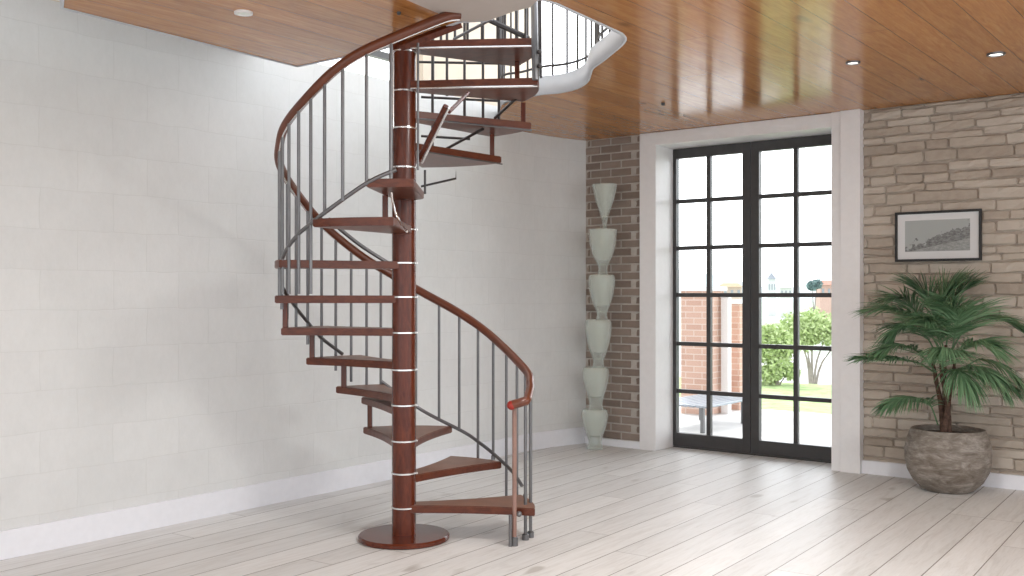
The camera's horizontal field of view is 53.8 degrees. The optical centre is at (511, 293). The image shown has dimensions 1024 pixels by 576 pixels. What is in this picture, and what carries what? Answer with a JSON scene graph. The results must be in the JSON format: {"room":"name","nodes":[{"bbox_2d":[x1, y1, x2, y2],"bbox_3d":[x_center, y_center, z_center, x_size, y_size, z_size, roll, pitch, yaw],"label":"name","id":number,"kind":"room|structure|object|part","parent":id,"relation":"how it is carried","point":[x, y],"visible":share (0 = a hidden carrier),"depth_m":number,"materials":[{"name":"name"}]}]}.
{"room":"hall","nodes":[
{"label":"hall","id":0,"kind":"room"},
{"bbox_2d":[0,0,585,530],"bbox_3d":[-2.796,-0.102,5.040,0.430,2.925,11.600,0,0,37],"label":"wall","id":1,"kind":"structure","parent":0,"point":[145,358],"depth_m":6.21,"materials":[{"name":"white paint"}]},
{"bbox_2d":[0,435,522,560],"bbox_3d":[-3.096,1.286,4.545,0.036,0.148,10.450,0,0,37],"label":"baseboard","id":2,"kind":"structure","parent":1,"relation":"attached to","point":[26,540],"depth_m":6.11,"materials":[{"name":"white wood"}]},
{"bbox_2d":[60,0,626,113],"bbox_3d":[-1.300,-1.460,4.458,2.246,0.129,8.305,0,0,31],"label":"trim","id":3,"kind":"structure","parent":1,"relation":"attached to","point":[614,40],"depth_m":6.12,"materials":[{"name":"paint"}]},
{"bbox_2d":[523,427,586,451],"bbox_3d":[0.372,1.286,8.978,0.821,0.148,0.072,0,0,-42],"label":"baseboard","id":4,"kind":"structure","parent":1,"relation":"attached to","point":[569,436],"depth_m":9.00,"materials":[{"name":"white wood"}]},
{"bbox_2d":[53,0,541,105],"bbox_3d":[-3.114,-2.853,4.748,0.280,2.575,10.750,0,0,37],"label":"wall","id":5,"kind":"structure","parent":0,"point":[455,71],"depth_m":8.19,"materials":[{"name":"beige paint"}]},
{"bbox_2d":[368,51,388,61],"bbox_3d":[-1.208,-2.810,7.269,0.080,2.480,1.370,0,0,37],"label":"window","id":6,"kind":"structure","parent":5,"relation":"in","point":[380,55],"depth_m":7.53,"materials":[{"name":"white glass"}]},
{"bbox_2d":[0,443,1023,575],"bbox_3d":[1.176,1.420,2.028,10.600,0.120,11.650,0,0,37],"label":"floor","id":7,"kind":"structure","parent":0,"point":[609,511],"depth_m":5.86,"materials":[{"name":"white wood"}]},
{"bbox_2d":[274,0,541,549],"bbox_3d":[-0.562,-0.428,5.156,1.498,3.576,2.468,0,0,0],"label":"spiral staircase","id":8,"kind":"structure","parent":7,"relation":"on","point":[399,400],"depth_m":5.56,"materials":[{"name":"brown wood"}]},
{"bbox_3d":[-1.276,0.120,5.687,0.028,0.140,0.028,0,0,0],"label":"spacer post","id":9,"kind":"part","parent":8,"relation":"part of","materials":[{"name":"brown wood"}]},
{"bbox_3d":[-1.177,0.302,5.950,0.028,0.145,0.028,0,0,0],"label":"spacer post","id":10,"kind":"part","parent":8,"relation":"part of","materials":[{"name":"brown wood"}]},
{"bbox_3d":[-0.923,-0.120,5.526,0.727,0.988,1.250,0,0,0],"label":"rail","id":11,"kind":"part","parent":8,"relation":"part of","materials":[{"name":"grey metal"}]},
{"bbox_3d":[-1.005,0.485,6.052,0.028,0.150,0.028,0,0,0],"label":"spacer post","id":12,"kind":"part","parent":8,"relation":"part of","materials":[{"name":"brown wood"}]},
{"bbox_3d":[-0.930,-0.313,6.184,0.433,0.293,0.056,0,0,-32],"label":"steel rail","id":13,"kind":"part","parent":8,"relation":"part of","materials":[{"name":"grey metal"}]},
{"bbox_3d":[-0.874,0.745,6.211,0.028,0.150,0.028,0,0,0],"label":"spacer post","id":14,"kind":"part","parent":8,"relation":"part of","materials":[{"name":"brown wood"}]},
{"bbox_3d":[-0.667,-0.448,5.318,0.028,0.145,0.028,0,0,0],"label":"spacer post","id":15,"kind":"part","parent":8,"relation":"part of","materials":[{"name":"brown wood"}]},
{"bbox_3d":[-0.609,-1.051,5.180,0.009,0.400,0.009,0,0,23],"label":"hanger rod","id":16,"kind":"part","parent":8,"relation":"part of","materials":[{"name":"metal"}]},
{"bbox_3d":[-0.600,1.345,5.610,0.505,0.031,0.505,0,0,0],"label":"plate","id":17,"kind":"part","parent":8,"relation":"part of","materials":[{"name":"brown wood"}]},
{"bbox_3d":[-0.484,-0.965,5.200,0.012,0.654,0.012,0,0,0],"label":"hanger rod","id":18,"kind":"part","parent":8,"relation":"part of","materials":[{"name":"grey metal"}]},
{"bbox_3d":[-0.334,0.826,6.151,0.983,0.587,0.221,0,0,26],"label":"rail","id":19,"kind":"part","parent":8,"relation":"part of","materials":[{"name":"grey metal"}]},
{"bbox_3d":[-0.136,-1.389,4.508,0.617,0.015,1.249,0,0,-13],"label":"landing plate","id":20,"kind":"part","parent":8,"relation":"part of","materials":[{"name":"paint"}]},
{"bbox_3d":[-0.121,-0.907,6.161,0.028,0.135,0.028,0,0,0],"label":"spacer post","id":21,"kind":"part","parent":8,"relation":"part of","materials":[{"name":"brown wood"}]},
{"bbox_3d":[-0.009,1.275,5.441,0.019,0.170,0.019,0,0,0],"label":"floor post","id":22,"kind":"part","parent":8,"relation":"part of","materials":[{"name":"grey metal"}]},
{"bbox_3d":[0.013,0.965,5.457,0.024,0.730,0.025,0,0,0],"label":"newel post","id":23,"kind":"part","parent":8,"relation":"part of","materials":[{"name":"brown wood"}]},
{"bbox_3d":[0.030,-1.265,5.891,0.028,0.180,0.028,0,0,0],"label":"spacer post","id":24,"kind":"part","parent":8,"relation":"part of","materials":[{"name":"brown wood"}]},
{"bbox_3d":[0.067,-1.075,5.995,0.028,0.120,0.028,0,0,0],"label":"spacer post","id":25,"kind":"part","parent":8,"relation":"part of","materials":[{"name":"brown wood"}]},
{"bbox_3d":[0.075,0.950,5.586,0.019,0.820,0.019,0,0,0],"label":"floor post","id":26,"kind":"part","parent":8,"relation":"part of","materials":[{"name":"grey metal"}]},
{"bbox_3d":[0.104,0.940,5.647,0.019,0.840,0.019,0,0,0],"label":"floor post","id":27,"kind":"part","parent":8,"relation":"part of","materials":[{"name":"grey metal"}]},
{"bbox_3d":[0.120,-1.530,5.440,0.052,0.755,0.038,0,0,0],"label":"post","id":28,"kind":"part","parent":8,"relation":"part of","materials":[{"name":"grey metal"}]},
{"bbox_3d":[0.154,-1.552,5.500,0.022,0.752,0.014,0,0,0],"label":"post","id":29,"kind":"part","parent":8,"relation":"part of","materials":[{"name":"metal"}]},
{"bbox_2d":[581,183,617,449],"bbox_3d":[0.768,0.198,8.863,0.318,2.321,0.259,0,0,6],"label":"column","id":30,"kind":"structure","parent":7,"relation":"on","point":[603,240],"depth_m":8.79,"materials":[{"name":"white ceramic"}]},
{"bbox_2d":[845,265,1023,493],"bbox_3d":[2.861,0.574,6.702,1.011,1.572,1.217,0,0,41],"label":"potted palm","id":31,"kind":"object","parent":7,"relation":"on","point":[944,457],"visible":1,"depth_m":6.74,"materials":[{"name":"plant"}]},
{"bbox_3d":[2.945,0.678,6.996,0.124,0.559,0.042,0,0,-6],"label":"stem","id":32,"kind":"part","parent":31,"relation":"part of","materials":[{"name":"brown plant"}]},
{"bbox_3d":[2.955,0.665,6.901,0.061,0.574,0.140,0,0,33],"label":"stem","id":33,"kind":"part","parent":31,"relation":"part of","materials":[{"name":"brown plant"}]},
{"bbox_3d":[3.019,0.658,7.038,0.048,0.606,0.058,0,0,0],"label":"stem","id":34,"kind":"part","parent":31,"relation":"part of","materials":[{"name":"plant"}]},
{"bbox_2d":[904,424,991,493],"bbox_3d":[3.020,1.146,7.000,0.560,0.428,0.560,0,0,0],"label":"pot","id":35,"kind":"object","parent":31,"relation":"attached to","point":[944,459],"depth_m":6.79,"materials":[{"name":"stone"}]},
{"bbox_3d":[3.012,0.708,6.941,0.053,0.493,0.099,0,0,0],"label":"stem","id":36,"kind":"part","parent":31,"relation":"part of","materials":[{"name":"plant"}]},
{"bbox_2d":[64,0,1023,140],"bbox_3d":[0.716,-1.400,3.483,7.500,0.001,9.400,0,0,37],"label":"ceiling","id":37,"kind":"structure","parent":0,"point":[710,62],"depth_m":5.69,"materials":[{"name":"brown wood"}]},
{"bbox_2d":[234,9,252,16],"bbox_3d":[-1.333,-1.395,5.014,0.092,0.014,0.092,0,0,37],"label":"recessed light","id":38,"kind":"object","parent":37,"relation":"in","point":[240,12],"visible":1,"depth_m":5.01,"materials":[{"name":"white paint"}]},
{"bbox_2d":[846,60,859,64],"bbox_3d":[2.058,-1.395,6.095,0.086,0.014,0.086,0,0,37],"label":"recessed light","id":39,"kind":"object","parent":37,"relation":"in","point":[853,62],"visible":1,"depth_m":6.07,"materials":[{"name":"grey metal"}]},
{"bbox_2d":[986,51,1005,56],"bbox_3d":[2.817,-1.395,5.879,0.102,0.014,0.102,0,0,37],"label":"recessed light","id":40,"kind":"object","parent":37,"relation":"in","point":[998,53],"visible":1,"depth_m":5.87,"materials":[{"name":"grey metal"}]},
{"bbox_2d":[586,93,1023,475],"bbox_3d":[3.977,-0.070,6.917,8.500,2.860,0.381,0,0,37],"label":"wall","id":41,"kind":"structure","parent":0,"point":[883,264],"depth_m":7.47,"materials":[{"name":"beige brick"}]},
{"bbox_2d":[585,436,639,448],"bbox_3d":[0.913,1.329,9.040,0.593,0.062,0.058,0,0,37],"label":"baseboard","id":42,"kind":"structure","parent":41,"relation":"attached to","point":[591,440],"depth_m":9.01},
{"bbox_2d":[673,142,750,452],"bbox_3d":[1.724,0.030,8.795,0.774,2.630,0.060,0,0,37],"label":"door","id":43,"kind":"structure","parent":41,"relation":"in","point":[708,440],"depth_m":8.77,"materials":[{"name":"black metal"}]},
{"bbox_2d":[640,109,863,473],"bbox_3d":[1.996,-0.020,8.394,1.933,2.760,0.445,0,0,37],"label":"trim","id":44,"kind":"structure","parent":41,"relation":"attached to","point":[845,128],"depth_m":8.10,"materials":[{"name":"white paint"}]},
{"bbox_2d":[673,445,830,462],"bbox_3d":[2.071,1.354,8.586,1.617,0.012,0.150,0,0,37],"label":"door sill","id":45,"kind":"structure","parent":41,"relation":"attached to","point":[673,445],"depth_m":8.52,"materials":[{"name":"black metal"}]},
{"bbox_2d":[751,134,830,460],"bbox_3d":[2.353,0.030,8.314,0.798,2.630,0.060,0,0,37],"label":"door","id":46,"kind":"structure","parent":41,"relation":"in","point":[795,449],"depth_m":8.38,"materials":[{"name":"black metal"}]},
{"bbox_3d":[2.353,0.010,8.314,0.654,2.470,0.008,0,0,37],"label":"glass","id":47,"kind":"part","parent":46,"relation":"part of","materials":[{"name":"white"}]},
{"bbox_2d":[895,209,981,261],"bbox_3d":[3.088,-0.421,7.332,0.598,0.367,0.022,0,0,37],"label":"framed picture","id":48,"kind":"object","parent":41,"relation":"attached to","point":[941,235],"visible":1,"depth_m":7.32},
{"bbox_2d":[905,218,969,251],"bbox_3d":[3.086,-0.425,7.334,0.449,0.227,0.003,0,0,37],"label":"print","id":49,"kind":"object","parent":48,"relation":"attached to","point":[921,234],"depth_m":7.33},
{"bbox_2d":[862,460,1023,490],"bbox_3d":[4.952,1.310,5.940,5.764,0.100,0.066,0,0,37],"label":"baseboard","id":50,"kind":"structure","parent":41,"relation":"attached to","point":[996,480],"depth_m":7.46,"materials":[{"name":"white wood"}]},
{"label":"floor","id":51,"kind":"structure","parent":0,"visible":0},
{"bbox_2d":[500,1,610,77],"bbox_3d":[0.245,-2.008,7.025,0.462,0.996,3.190,0,0,-13],"label":"railing","id":52,"kind":"object","parent":51,"relation":"on","point":[597,34],"visible":0.41,"depth_m":7.03,"materials":[{"name":"metal"}]},
{"bbox_3d":[0.245,-1.605,7.024,0.445,0.018,3.185,0,0,-13],"label":"rail","id":53,"kind":"part","parent":52,"relation":"part of","materials":[{"name":"metal"}]},
{"label":"outside","id":54,"kind":"structure","parent":0,"visible":0},
{"bbox_2d":[679,302,830,355],"bbox_3d":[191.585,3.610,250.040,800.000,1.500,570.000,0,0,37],"label":"meadow","id":55,"kind":"structure","parent":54,"point":[765,319],"depth_m":117.92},
{"bbox_2d":[683,285,704,286],"bbox_3d":[19.931,1.228,110.808,2.588,4.416,2.217,0,0,0],"label":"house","id":56,"kind":"structure","parent":55,"relation":"on","point":[684,285],"depth_m":110.29,"materials":[{"name":"white"}]},
{"bbox_2d":[719,283,741,299],"bbox_3d":[21.782,1.104,100.642,2.139,4.386,1.884,0,0,0],"label":"house","id":57,"kind":"structure","parent":55,"relation":"on","point":[731,287],"depth_m":100.00,"materials":[{"name":"yellow paint"}]},
{"bbox_2d":[766,272,776,315],"bbox_3d":[33.465,0.213,130.262,1.112,6.089,1.124,0,0,0],"label":"house","id":58,"kind":"structure","parent":55,"relation":"on","point":[771,279],"depth_m":130.01,"materials":[{"name":"white paint"}]},
{"bbox_2d":[778,285,792,317],"bbox_3d":[32.554,1.144,120.420,1.540,4.426,1.441,0,0,0],"label":"house","id":59,"kind":"structure","parent":55,"relation":"on","point":[784,303],"depth_m":120.01,"materials":[{"name":"white paint"}]},
{"bbox_2d":[806,278,822,310],"bbox_3d":[17.965,0.599,59.977,1.048,3.083,0.778,0,0,3],"label":"tree","id":60,"kind":"object","parent":55,"relation":"on","point":[814,284],"visible":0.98,"depth_m":59.86,"materials":[{"name":"green plant"}]},
{"bbox_3d":[17.965,-0.543,59.977,1.048,0.799,0.778,0,0,3],"label":"crown","id":61,"kind":"part","parent":60,"relation":"part of","materials":[{"name":"green plant"}]},
{"bbox_2d":[816,280,830,317],"bbox_3d":[28.247,1.010,90.492,1.732,4.515,1.583,0,0,0],"label":"house","id":62,"kind":"structure","parent":55,"relation":"on","point":[824,303],"depth_m":89.99,"materials":[{"name":"paint"}]},
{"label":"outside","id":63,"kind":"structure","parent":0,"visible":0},
{"bbox_2d":[679,350,830,384],"bbox_3d":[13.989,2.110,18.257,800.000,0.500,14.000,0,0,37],"label":"pathway","id":64,"kind":"structure","parent":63,"point":[825,372],"depth_m":24.88,"materials":[{"name":"white concrete"}]},
{"bbox_2d":[778,306,830,383],"bbox_3d":[5.332,0.920,17.499,1.532,1.426,0.748,0,0,3],"label":"leafy tree","id":65,"kind":"object","parent":64,"relation":"on","point":[815,328],"visible":0.66,"depth_m":17.39,"materials":[{"name":"green plant"}]},
{"bbox_3d":[5.332,0.627,17.499,1.532,0.840,0.748,0,0,3],"label":"crown","id":66,"kind":"part","parent":65,"relation":"part of","materials":[{"name":"green plant"}]},
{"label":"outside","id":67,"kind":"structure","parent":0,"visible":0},
{"bbox_2d":[679,376,830,413],"bbox_3d":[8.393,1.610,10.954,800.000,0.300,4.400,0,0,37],"label":"ground","id":68,"kind":"structure","parent":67,"point":[806,390],"depth_m":14.53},
{"bbox_2d":[762,323,801,385],"bbox_3d":[4.257,1.011,16.213,0.793,1.129,0.556,0,0,-5],"label":"leafy bush","id":69,"kind":"object","parent":68,"relation":"on","point":[778,364],"visible":0.78,"depth_m":16.08,"materials":[{"name":"green plant"}]},
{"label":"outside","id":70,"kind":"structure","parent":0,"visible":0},
{"bbox_2d":[679,270,815,301],"bbox_3d":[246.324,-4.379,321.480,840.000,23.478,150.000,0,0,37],"label":"hillside","id":71,"kind":"structure","parent":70,"point":[685,277],"depth_m":388.76,"materials":[{"name":"white"}]},
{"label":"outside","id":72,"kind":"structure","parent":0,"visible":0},
{"bbox_2d":[679,407,830,445],"bbox_3d":[6.006,1.505,7.839,120.000,0.210,3.450,0,0,37],"label":"terrace","id":73,"kind":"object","parent":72,"point":[777,425],"depth_m":10.75,"materials":[{"name":"white concrete"}]},
{"bbox_2d":[679,287,726,414],"bbox_3d":[2.242,0.657,11.888,0.413,1.485,0.460,0,0,37],"label":"brick pillar","id":74,"kind":"structure","parent":73,"relation":"on","point":[693,309],"depth_m":11.75,"materials":[{"name":"orange brick"}]},
{"bbox_2d":[679,394,741,432],"bbox_3d":[2.019,1.260,10.673,0.650,0.280,1.100,0,0,38],"label":"table","id":75,"kind":"object","parent":73,"relation":"on","point":[699,400],"visible":0.5,"depth_m":10.52,"materials":[{"name":"grey metal"}]},
{"bbox_3d":[1.917,1.270,10.157,0.036,0.260,0.036,0,0,38],"label":"leg","id":76,"kind":"part","parent":75,"relation":"part of","materials":[{"name":"grey metal"}]},
{"bbox_2d":[721,297,730,413],"bbox_3d":[2.506,0.700,11.818,0.110,1.400,0.110,0,0,37],"label":"post","id":77,"kind":"object","parent":73,"relation":"on","point":[725,301],"visible":0.71,"depth_m":11.78,"materials":[{"name":"white paint"}]},
{"bbox_2d":[731,300,741,409],"bbox_3d":[2.777,0.736,12.297,0.183,1.329,0.360,0,0,37],"label":"brick pillar","id":78,"kind":"structure","parent":73,"relation":"on","point":[736,305],"depth_m":12.17,"materials":[{"name":"orange brick"}]}
]}

